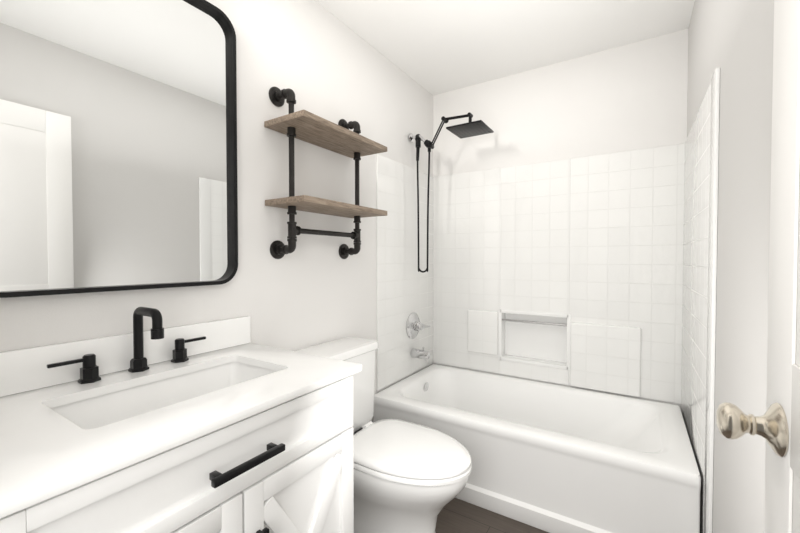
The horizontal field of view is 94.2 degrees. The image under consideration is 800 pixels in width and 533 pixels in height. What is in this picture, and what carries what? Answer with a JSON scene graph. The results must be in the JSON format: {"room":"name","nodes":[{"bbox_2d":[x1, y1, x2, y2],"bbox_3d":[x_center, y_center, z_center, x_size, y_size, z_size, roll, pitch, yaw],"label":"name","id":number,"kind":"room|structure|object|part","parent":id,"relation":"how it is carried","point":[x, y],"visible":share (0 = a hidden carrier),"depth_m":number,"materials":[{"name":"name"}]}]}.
{"room":"bathroom","nodes":[
{"label":"bathroom","id":0,"kind":"room"},
{"bbox_2d":[0,0,432,421],"bbox_3d":[-0.461,-0.046,1.813,0.120,2.440,2.870,1,1,32],"label":"wall","id":1,"kind":"structure","parent":0,"point":[317,58],"depth_m":1.66,"materials":[{"name":"white paint"}]},
{"bbox_2d":[0,0,237,297],"bbox_3d":[-0.808,-0.424,1.112,0.032,0.987,0.688,1,1,32],"label":"mirror","id":2,"kind":"object","parent":1,"relation":"attached to","point":[118,145],"visible":0.98,"depth_m":1.09,"materials":[{"name":"black mirror"}]},
{"bbox_2d":[264,87,386,258],"bbox_3d":[-0.312,-0.399,1.708,0.234,0.730,0.561,1,1,32],"label":"shelf","id":3,"kind":"object","parent":1,"relation":"attached to","point":[341,138],"visible":1,"depth_m":1.59,"materials":[{"name":"brown wood"}]},
{"bbox_2d":[376,154,433,390],"bbox_3d":[0.057,0.034,2.511,0.009,1.408,0.721,1,1,32],"label":"tile","id":4,"kind":"structure","parent":1,"relation":"attached to","point":[404,288],"depth_m":2.43,"materials":[{"name":"white tile"}]},
{"bbox_2d":[406,313,430,338],"bbox_3d":[0.128,0.408,2.539,0.087,0.180,0.192,1,1,32],"label":"valve","id":5,"kind":"object","parent":4,"relation":"attached to","point":[414,325],"visible":1,"depth_m":2.52,"materials":[{"name":"silver metal"}]},
{"bbox_2d":[410,347,429,360],"bbox_3d":[0.141,0.587,2.527,0.128,0.088,0.066,1,1,32],"label":"spout","id":6,"kind":"object","parent":4,"relation":"attached to","point":[419,353],"visible":1,"depth_m":2.51,"materials":[{"name":"silver metal"}]},
{"bbox_2d":[409,112,493,272],"bbox_3d":[0.302,-0.458,2.381,0.532,1.003,0.224,1,1,32],"label":"shower head","id":7,"kind":"object","parent":4,"relation":"attached to","point":[470,128],"visible":1,"depth_m":2.42},
{"bbox_2d":[435,498,548,532],"bbox_3d":[0.233,1.212,1.398,1.764,0.060,2.870,1,1,32],"label":"floor","id":8,"kind":"structure","parent":0,"point":[455,515],"depth_m":1.71,"materials":[{"name":"brown wood"}]},
{"bbox_2d":[0,307,361,532],"bbox_3d":[-0.571,0.655,0.976,0.602,1.070,0.823,1,1,32],"label":"bathroom vanity","id":9,"kind":"object","parent":8,"relation":"on","point":[222,426],"visible":0.98,"depth_m":0.89,"materials":[{"name":"white paint"}]},
{"bbox_2d":[46,307,206,384],"bbox_3d":[-0.732,0.213,1.075,0.157,0.190,0.406,1,1,32],"label":"faucet","id":10,"kind":"object","parent":9,"relation":"on","point":[139,356],"depth_m":1.08,"materials":[{"name":"black metal"}]},
{"bbox_2d":[295,337,471,532],"bbox_3d":[-0.069,0.777,1.598,0.778,0.802,0.450,1,1,32],"label":"toilet","id":11,"kind":"object","parent":8,"relation":"on","point":[409,477],"visible":0.67,"depth_m":1.45,"materials":[{"name":"white ceramic"}]},
{"bbox_2d":[373,364,700,532],"bbox_3d":[0.677,0.959,2.093,1.498,0.420,0.787,1,1,32],"label":"bathtub","id":12,"kind":"object","parent":8,"relation":"on","point":[551,458],"visible":0.94,"depth_m":1.75,"materials":[{"name":"white ceramic"}]},
{"bbox_2d":[316,0,694,95],"bbox_3d":[0.233,-1.287,1.348,1.764,0.060,2.870,1,1,32],"label":"ceiling","id":13,"kind":"structure","parent":0,"point":[434,47],"depth_m":2.00,"materials":[{"name":"white paint"}]},
{"bbox_2d":[433,29,687,414],"bbox_3d":[0.948,-0.060,2.500,1.524,2.440,0.200,1,1,32],"label":"wall","id":14,"kind":"structure","parent":0,"point":[630,97],"depth_m":2.29,"materials":[{"name":"white paint"}]},
{"bbox_2d":[433,144,684,403],"bbox_3d":[0.909,0.035,2.441,1.524,1.408,0.116,1,1,32],"label":"tiled wall","id":15,"kind":"structure","parent":14,"relation":"attached to","point":[567,272],"depth_m":2.31,"materials":[{"name":"white tile"}]},
{"bbox_2d":[682,0,773,532],"bbox_3d":[0.928,-0.029,0.933,0.120,2.440,2.870,1,1,32],"label":"wall","id":16,"kind":"structure","parent":0,"point":[733,40],"depth_m":0.95,"materials":[{"name":"grey paint"}]},
{"bbox_2d":[681,67,719,532],"bbox_3d":[1.278,0.263,1.615,0.012,1.830,0.936,1,1,32],"label":"tile","id":17,"kind":"structure","parent":16,"relation":"attached to","point":[701,172],"depth_m":1.41,"materials":[{"name":"white tile"}]},
{"bbox_3d":[-0.499,-0.014,0.218,1.524,2.440,0.135,1,1,32],"label":"wall","id":18,"kind":"structure","parent":0,"visible":0},
{"bbox_2d":[716,0,799,532],"bbox_3d":[0.356,0.184,0.263,0.108,2.018,0.804,1,1,32],"label":"door","id":19,"kind":"structure","parent":18,"relation":"in","point":[776,425],"depth_m":0.53,"materials":[{"name":"white paint"}]},
{"bbox_3d":[0.539,0.234,0.559,0.102,0.074,0.108,1,1,32],"label":"knob","id":20,"kind":"part","parent":19,"relation":"part of","materials":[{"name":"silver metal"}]}
]}

